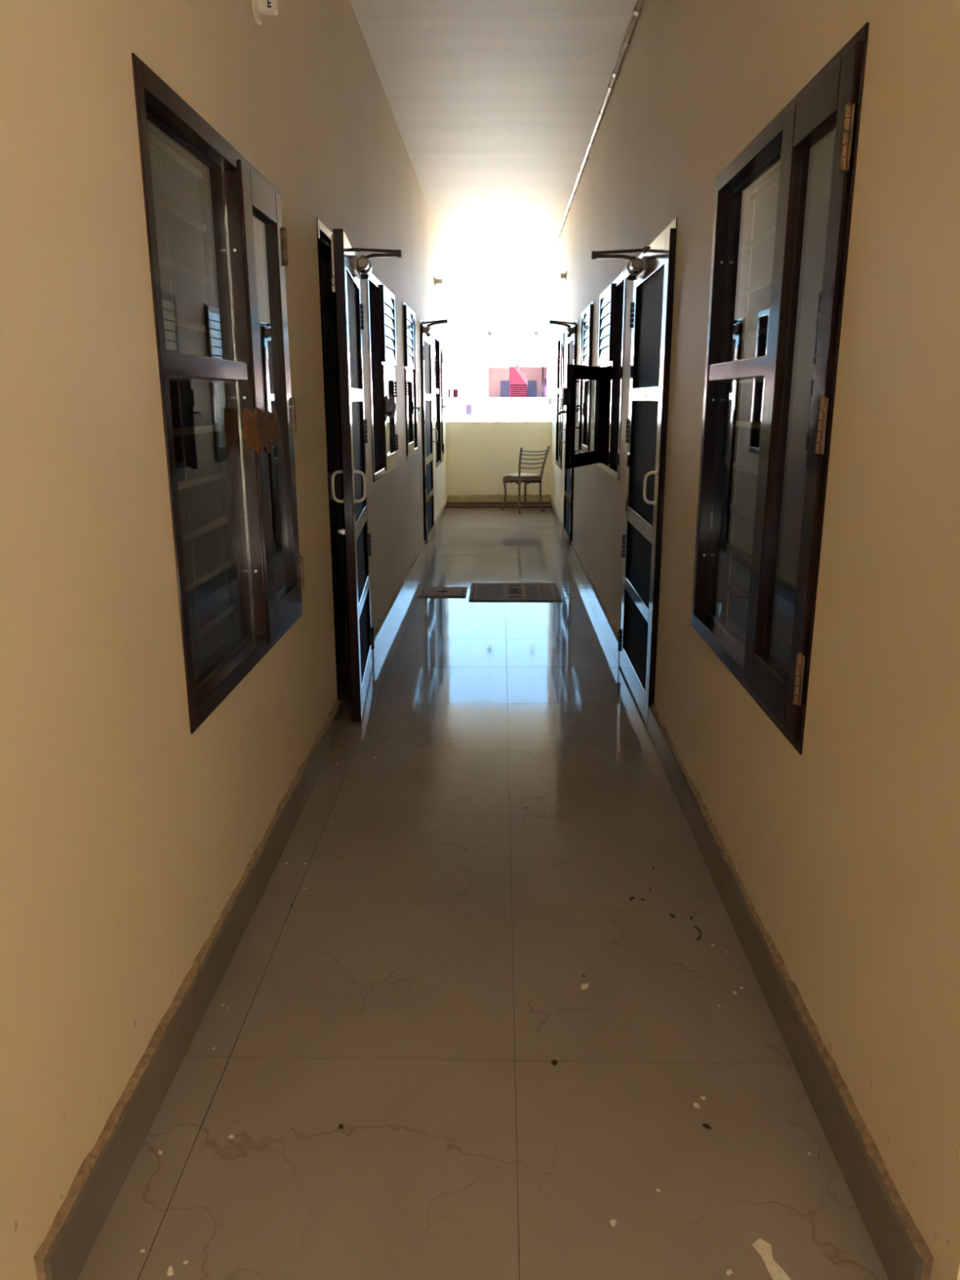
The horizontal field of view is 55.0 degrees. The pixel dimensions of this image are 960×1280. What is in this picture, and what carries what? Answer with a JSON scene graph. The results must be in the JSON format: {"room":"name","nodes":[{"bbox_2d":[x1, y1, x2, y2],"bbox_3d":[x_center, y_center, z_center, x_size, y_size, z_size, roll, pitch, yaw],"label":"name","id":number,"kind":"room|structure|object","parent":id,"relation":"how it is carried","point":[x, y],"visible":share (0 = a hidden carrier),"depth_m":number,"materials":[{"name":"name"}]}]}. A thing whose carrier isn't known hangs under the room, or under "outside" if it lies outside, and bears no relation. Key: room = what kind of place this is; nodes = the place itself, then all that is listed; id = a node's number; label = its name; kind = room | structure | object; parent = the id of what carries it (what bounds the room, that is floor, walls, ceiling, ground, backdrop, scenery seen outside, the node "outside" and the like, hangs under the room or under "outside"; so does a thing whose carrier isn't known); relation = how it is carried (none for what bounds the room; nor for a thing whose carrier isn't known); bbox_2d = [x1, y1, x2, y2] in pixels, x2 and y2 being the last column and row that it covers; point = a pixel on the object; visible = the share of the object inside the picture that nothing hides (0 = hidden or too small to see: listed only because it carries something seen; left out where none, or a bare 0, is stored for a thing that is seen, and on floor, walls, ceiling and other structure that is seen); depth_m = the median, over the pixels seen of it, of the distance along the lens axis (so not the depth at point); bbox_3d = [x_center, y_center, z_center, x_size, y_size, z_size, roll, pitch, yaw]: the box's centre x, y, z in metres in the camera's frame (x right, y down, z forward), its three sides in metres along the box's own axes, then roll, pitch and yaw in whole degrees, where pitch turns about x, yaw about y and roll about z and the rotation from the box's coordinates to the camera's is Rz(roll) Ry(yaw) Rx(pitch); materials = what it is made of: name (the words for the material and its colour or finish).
{"room":"building corridor","nodes":[
{"label":"building corridor","id":0,"kind":"room"},
{"bbox_2d":[0,0,446,1279],"bbox_3d":[-0.624,-1.894,6.436,0.120,3.190,11.340,0,15,1],"label":"wall","id":1,"kind":"structure","parent":0,"point":[127,833],"depth_m":1.71,"materials":[{"name":"beige paint"}]},
{"bbox_2d":[33,699,343,1279],"bbox_3d":[-0.641,0.655,2.732,0.024,0.130,2.705,0,15,1],"label":"baseboard","id":2,"kind":"structure","parent":1,"relation":"attached to","point":[76,1227],"depth_m":1.90,"materials":[{"name":"brown tile"}]},
{"bbox_2d":[131,53,304,733],"bbox_3d":[-0.695,-0.608,2.529,0.128,1.390,1.210,0,15,1],"label":"window","id":3,"kind":"structure","parent":1,"relation":"in","point":[245,247],"depth_m":2.58,"materials":[{"name":"brown wood"}]},
{"bbox_2d":[147,130,234,665],"bbox_3d":[-0.750,-0.609,2.531,0.009,1.350,1.190,0,15,1],"label":"security grille","id":4,"kind":"object","parent":3,"relation":"attached to","point":[162,143],"depth_m":2.50,"materials":[{"name":"grey metal"}]},
{"bbox_2d":[240,405,279,455],"bbox_3d":[-0.655,-0.629,2.758,0.052,0.138,0.248,0,15,1],"label":"paper patch","id":5,"kind":"object","parent":3,"relation":"attached to","point":[260,429],"visible":1,"depth_m":2.66,"materials":[{"name":"brown paper"}]},
{"bbox_2d":[251,0,279,25],"bbox_3d":[-0.615,-1.833,2.657,0.063,0.100,0.100,0,15,1],"label":"holder","id":6,"kind":"object","parent":1,"relation":"attached to","point":[260,7],"visible":1,"depth_m":2.64,"materials":[{"name":"beige plastic"}]},
{"bbox_2d":[257,0,279,15],"bbox_3d":[-0.610,-1.833,2.656,0.052,0.052,0.054,0,15,1],"label":"socket","id":7,"kind":"object","parent":6,"relation":"attached to","point":[269,7],"depth_m":2.64,"materials":[{"name":"plastic"}]},
{"bbox_2d":[316,217,401,720],"bbox_3d":[-0.551,-0.751,4.272,0.347,2.073,0.980,0,15,1],"label":"door","id":8,"kind":"structure","parent":1,"relation":"in","point":[335,247],"depth_m":4.01,"materials":[{"name":"brown wood"}]},
{"bbox_2d":[366,273,398,482],"bbox_3d":[-0.602,-1.562,5.550,0.164,1.115,1.140,0,15,1],"label":"window","id":9,"kind":"structure","parent":1,"relation":"in","point":[380,300],"depth_m":5.51,"materials":[{"name":"brown wood"}]},
{"bbox_2d":[384,393,395,418],"bbox_3d":[-0.559,-1.463,5.769,0.013,0.156,0.555,0,15,1],"label":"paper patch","id":10,"kind":"object","parent":9,"relation":"attached to","point":[390,405],"visible":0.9,"depth_m":5.73,"materials":[{"name":"grey paper"}]},
{"bbox_2d":[372,540,426,662],"bbox_3d":[-0.549,-0.403,6.777,0.024,0.130,3.670,0,15,1],"label":"baseboard","id":11,"kind":"structure","parent":1,"relation":"attached to","point":[384,626],"depth_m":6.12,"materials":[{"name":"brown tile"}]},
{"bbox_2d":[402,302,419,459],"bbox_3d":[-0.564,-2.019,7.249,0.164,1.120,0.940,0,15,1],"label":"window","id":12,"kind":"structure","parent":1,"relation":"in","point":[409,316],"depth_m":7.17,"materials":[{"name":"brown wood"}]},
{"bbox_2d":[419,319,448,550],"bbox_3d":[-0.447,-1.947,8.842,0.347,2.073,1.090,0,15,1],"label":"door","id":13,"kind":"structure","parent":1,"relation":"in","point":[426,331],"depth_m":8.74,"materials":[{"name":"brown wood"}]},
{"bbox_2d":[434,275,442,286],"bbox_3d":[-0.441,-3.810,9.787,0.086,0.100,0.100,0,15,1],"label":"holder","id":14,"kind":"object","parent":1,"relation":"attached to","point":[437,281],"visible":1,"depth_m":9.77,"materials":[{"name":"beige plastic"}]},
{"bbox_2d":[435,278,442,284],"bbox_3d":[-0.435,-3.810,9.786,0.075,0.052,0.052,0,15,1],"label":"socket","id":15,"kind":"object","parent":14,"relation":"attached to","point":[437,281],"depth_m":9.77,"materials":[{"name":"white plastic"}]},
{"bbox_2d":[434,333,446,467],"bbox_3d":[-0.492,-2.722,10.517,0.169,1.415,1.200,0,15,1],"label":"window","id":16,"kind":"structure","parent":1,"relation":"in","point":[438,354],"depth_m":10.63,"materials":[{"name":"brown wood"}]},
{"bbox_2d":[434,497,448,536],"bbox_3d":[-0.455,-1.479,10.888,0.024,0.129,2.610,0,15,1],"label":"baseboard","id":17,"kind":"structure","parent":1,"relation":"attached to","point":[439,518],"depth_m":10.66,"materials":[{"name":"brown tile"}]},
{"bbox_2d":[148,141,344,594],"bbox_3d":[-2.268,-1.897,6.462,3.169,3.190,0.120,0,15,1],"label":"wall","id":18,"kind":"structure","parent":0,"point":[180,185],"depth_m":6.43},
{"bbox_2d":[76,507,888,1279],"bbox_3d":[0.096,0.407,4.426,8.400,0.251,16.360,0,15,1],"label":"floor","id":19,"kind":"structure","parent":0,"point":[377,1003],"depth_m":2.11,"materials":[{"name":"beige tile"}]},
{"bbox_2d":[166,1266,173,1275],"bbox_3d":[-0.509,1.039,1.519,0.012,0.002,0.017,0,15,1],"label":"plaster fleck","id":20,"kind":"object","parent":19,"relation":"on","point":[170,1272],"visible":1,"depth_m":1.52,"materials":[{"name":"beige paint"}]},
{"bbox_2d":[228,1134,235,1139],"bbox_3d":[-0.484,0.967,1.795,0.012,0.002,0.010,9,17,32],"label":"plaster fleck","id":21,"kind":"object","parent":19,"relation":"on","point":[231,1136],"visible":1,"depth_m":1.79,"materials":[{"name":"beige paint"}]},
{"bbox_2d":[338,1124,343,1128],"bbox_3d":[-0.274,0.960,1.819,0.011,0.003,0.010,0,15,1],"label":"scrap","id":22,"kind":"object","parent":19,"relation":"on","point":[340,1126],"visible":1,"depth_m":1.82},
{"bbox_2d":[417,586,467,597],"bbox_3d":[-0.274,-0.357,6.838,0.350,0.010,0.345,0,15,1],"label":"doormat","id":23,"kind":"object","parent":19,"relation":"on","point":[425,592],"visible":1,"depth_m":6.81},
{"bbox_2d":[468,582,562,601],"bbox_3d":[0.259,-0.360,6.843,0.665,0.011,0.640,0,15,1],"label":"doormat","id":24,"kind":"object","parent":19,"relation":"on","point":[506,592],"visible":1,"depth_m":6.80,"materials":[{"name":"black rubber"}]},
{"bbox_2d":[501,445,550,513],"bbox_3d":[0.575,-2.040,11.662,0.419,0.829,0.520,-8,17,-29],"label":"dining chair","id":25,"kind":"object","parent":19,"relation":"on","point":[527,478],"visible":1,"depth_m":11.55,"materials":[{"name":"brown metal"}]},
{"bbox_2d":[551,1059,557,1065],"bbox_3d":[0.161,0.913,1.993,0.014,0.003,0.013,-9,17,-31],"label":"scrap","id":26,"kind":"object","parent":19,"relation":"on","point":[554,1062],"visible":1,"depth_m":1.99,"materials":[{"name":"black"}]},
{"bbox_2d":[560,590,580,598],"bbox_3d":[0.663,-0.337,6.765,0.123,0.004,0.275,0,15,1],"label":"hatch","id":27,"kind":"object","parent":19,"relation":"on","point":[561,590],"visible":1,"depth_m":6.75,"materials":[{"name":"metal"}]},
{"bbox_2d":[581,982,588,989],"bbox_3d":[0.255,0.846,2.252,0.021,0.002,0.026,0,15,1],"label":"plaster fleck","id":28,"kind":"object","parent":19,"relation":"on","point":[584,986],"visible":1,"depth_m":2.25,"materials":[{"name":"beige paint"}]},
{"bbox_2d":[609,1219,616,1226],"bbox_3d":[0.232,1.015,1.605,0.012,0.002,0.015,0,15,1],"label":"plaster fleck","id":29,"kind":"object","parent":19,"relation":"on","point":[612,1222],"visible":1,"depth_m":1.60,"materials":[{"name":"beige paint"}]},
{"bbox_2d":[693,1102,699,1108],"bbox_3d":[0.440,0.944,1.872,0.012,0.002,0.016,0,15,1],"label":"plaster fleck","id":30,"kind":"object","parent":19,"relation":"on","point":[695,1104],"visible":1,"depth_m":1.87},
{"bbox_2d":[693,925,701,940],"bbox_3d":[0.585,0.785,2.469,0.016,0.006,0.067,2,15,6],"label":"scrap","id":31,"kind":"object","parent":19,"relation":"on","point":[696,927],"visible":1,"depth_m":2.46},
{"bbox_2d":[702,1123,711,1129],"bbox_3d":[0.447,0.958,1.817,0.018,0.003,0.008,9,17,31],"label":"scrap","id":32,"kind":"object","parent":19,"relation":"on","point":[704,1125],"visible":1,"depth_m":1.81,"materials":[{"name":"black"}]},
{"bbox_2d":[726,1269,733,1275],"bbox_3d":[0.410,1.038,1.514,0.011,0.002,0.011,0,15,1],"label":"plaster fleck","id":33,"kind":"object","parent":19,"relation":"on","point":[729,1272],"visible":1,"depth_m":1.51,"materials":[{"name":"beige paint"}]},
{"bbox_2d":[751,1238,791,1279],"bbox_3d":[0.488,1.038,1.514,0.034,0.001,0.127,-4,15,-13],"label":"plaster splash","id":34,"kind":"object","parent":19,"relation":"on","point":[762,1247],"visible":1,"depth_m":1.53,"materials":[{"name":"beige paint"}]},
{"bbox_2d":[350,0,638,262],"bbox_3d":[0.101,-3.071,4.131,8.400,0.250,17.550,0,15,1],"label":"ceiling","id":35,"kind":"structure","parent":0,"point":[495,105],"depth_m":5.75,"materials":[{"name":"white paint"}]},
{"bbox_2d":[486,330,492,336],"bbox_3d":[0.131,-4.642,12.533,0.080,0.985,0.080,0,15,1],"label":"pendant lamp","id":36,"kind":"object","parent":35,"relation":"hanging from","point":[489,333],"visible":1,"depth_m":12.62,"materials":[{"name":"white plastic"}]},
{"bbox_2d":[533,270,538,336],"bbox_3d":[0.767,-4.639,12.520,0.080,0.987,0.080,0,15,1],"label":"pendant lamp","id":37,"kind":"object","parent":35,"relation":"hanging from","point":[535,333],"visible":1,"depth_m":12.60,"materials":[{"name":"white plastic"}]},
{"bbox_2d":[445,421,551,495],"bbox_3d":[0.248,-2.252,12.102,1.369,1.210,0.120,0,15,1],"label":"wall","id":38,"kind":"structure","parent":0,"point":[479,455],"depth_m":12.00,"materials":[{"name":"yellow paint"}]},
{"bbox_2d":[446,493,551,502],"bbox_3d":[0.247,-1.870,12.134,1.369,0.104,0.020,0,15,1],"label":"trim","id":39,"kind":"structure","parent":38,"relation":"attached to","point":[460,498],"depth_m":12.13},
{"bbox_2d":[448,502,549,507],"bbox_3d":[0.248,-1.786,12.172,1.369,0.072,0.140,0,15,1],"label":"trim","id":40,"kind":"structure","parent":38,"relation":"attached to","point":[449,503],"depth_m":12.11,"materials":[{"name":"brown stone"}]},
{"bbox_2d":[728,170,779,595],"bbox_3d":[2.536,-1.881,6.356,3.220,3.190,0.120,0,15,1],"label":"window pane","id":41,"kind":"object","parent":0,"point":[766,206],"depth_m":6.36,"materials":[{"name":"clear glass"}]},
{"bbox_2d":[551,0,959,1279],"bbox_3d":[0.867,-1.895,6.425,0.120,3.190,11.295,0,15,1],"label":"wall","id":42,"kind":"structure","parent":0,"point":[845,849],"depth_m":1.72,"materials":[{"name":"beige paint"}]},
{"bbox_2d":[549,498,563,538],"bbox_3d":[0.890,-1.454,10.781,0.024,0.130,2.770,0,15,1],"label":"baseboard","id":43,"kind":"structure","parent":42,"relation":"attached to","point":[553,511],"depth_m":10.53,"materials":[{"name":"brown tile"}]},
{"bbox_2d":[555,330,564,470],"bbox_3d":[0.937,-2.673,10.327,0.128,1.440,1.130,0,15,1],"label":"window","id":44,"kind":"structure","parent":42,"relation":"in","point":[560,371],"depth_m":10.20,"materials":[{"name":"brown wood"}]},
{"bbox_2d":[560,270,566,280],"bbox_3d":[0.847,-3.705,9.371,0.063,0.100,0.100,0,15,1],"label":"holder","id":45,"kind":"object","parent":42,"relation":"attached to","point":[562,275],"visible":1,"depth_m":9.35,"materials":[{"name":"beige plastic"}]},
{"bbox_2d":[560,272,565,278],"bbox_3d":[0.841,-3.705,9.371,0.052,0.052,0.052,0,15,1],"label":"socket","id":46,"kind":"object","parent":45,"relation":"attached to","point":[562,275],"depth_m":9.35,"materials":[{"name":"white plastic"}]},
{"bbox_2d":[549,320,577,551],"bbox_3d":[0.794,-1.908,8.710,0.347,2.058,0.990,0,15,1],"label":"door","id":47,"kind":"structure","parent":42,"relation":"in","point":[571,332],"depth_m":8.53,"materials":[{"name":"brown wood"}]},
{"bbox_2d":[576,301,593,452],"bbox_3d":[0.843,-1.998,7.202,0.164,1.135,0.980,0,15,1],"label":"window","id":48,"kind":"structure","parent":42,"relation":"in","point":[587,316],"depth_m":7.11,"materials":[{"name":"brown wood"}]},
{"bbox_2d":[556,271,626,480],"bbox_3d":[0.677,-1.570,5.560,0.421,1.110,1.140,0,15,1],"label":"window","id":49,"kind":"structure","parent":42,"relation":"in","point":[608,377],"depth_m":5.59,"materials":[{"name":"brown wood"}]},
{"bbox_2d":[569,542,619,665],"bbox_3d":[0.797,-0.388,6.707,0.024,0.130,3.635,0,15,1],"label":"baseboard","id":50,"kind":"structure","parent":42,"relation":"attached to","point":[609,628],"depth_m":6.06,"materials":[{"name":"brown tile"}]},
{"bbox_2d":[551,0,644,252],"bbox_3d":[0.787,-3.434,6.083,0.036,0.034,11.140,0,15,1],"label":"conduit","id":51,"kind":"object","parent":42,"relation":"attached to","point":[637,8],"visible":1,"depth_m":5.63,"materials":[{"name":"beige plastic"}]},
{"bbox_2d":[591,217,677,726],"bbox_3d":[0.691,-0.730,4.208,0.347,2.058,1.010,0,15,1],"label":"door","id":52,"kind":"structure","parent":42,"relation":"in","point":[652,273],"depth_m":4.11,"materials":[{"name":"brown wood"}]},
{"bbox_2d":[690,22,869,754],"bbox_3d":[0.756,-0.582,2.415,0.128,1.410,1.200,0,15,1],"label":"window","id":53,"kind":"structure","parent":42,"relation":"in","point":[812,142],"depth_m":2.23,"materials":[{"name":"brown wood"}]},
{"bbox_2d":[724,127,835,644],"bbox_3d":[0.812,-0.582,2.414,0.009,1.370,1.180,0,15,1],"label":"security grille","id":54,"kind":"object","parent":53,"relation":"attached to","point":[749,196],"depth_m":2.72,"materials":[{"name":"black metal"}]},
{"bbox_2d":[647,703,933,1279],"bbox_3d":[0.705,0.665,2.683,0.024,0.130,2.625,0,15,1],"label":"baseboard","id":55,"kind":"structure","parent":42,"relation":"attached to","point":[903,1252],"depth_m":1.88,"materials":[{"name":"brown tile"}]},
{"label":"outside","id":56,"kind":"structure","parent":0,"visible":0},
{"bbox_3d":[1.479,-12.101,65.556,160.000,0.200,107.000,0,15,1],"label":"ground","id":57,"kind":"structure","parent":56,"visible":0},
{"bbox_2d":[445,382,475,397],"bbox_3d":[-1.972,-7.710,37.704,3.550,5.420,2.250,0,15,1],"label":"outbuilding","id":58,"kind":"structure","parent":57,"relation":"on","point":[454,389],"depth_m":36.12,"materials":[{"name":"white paint"}]},
{"bbox_2d":[449,390,453,397],"bbox_3d":[-1.125,-9.713,36.582,0.120,0.380,0.030,0,15,1],"label":"window shutter","id":59,"kind":"object","parent":58,"relation":"hanging from","point":[451,391],"depth_m":36.56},
{"bbox_2d":[446,397,551,422],"bbox_3d":[0.802,-6.836,35.505,28.000,4.830,0.225,0,15,1],"label":"wall","id":60,"kind":"structure","parent":57,"relation":"on","point":[458,409],"depth_m":34.92,"materials":[{"name":"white paint"}]},
{"bbox_2d":[445,350,552,397],"bbox_3d":[0.971,-9.706,42.776,28.400,6.700,8.700,0,15,1],"label":"house","id":61,"kind":"structure","parent":57,"relation":"on","point":[498,373],"depth_m":38.40,"materials":[{"name":"beige paint"}]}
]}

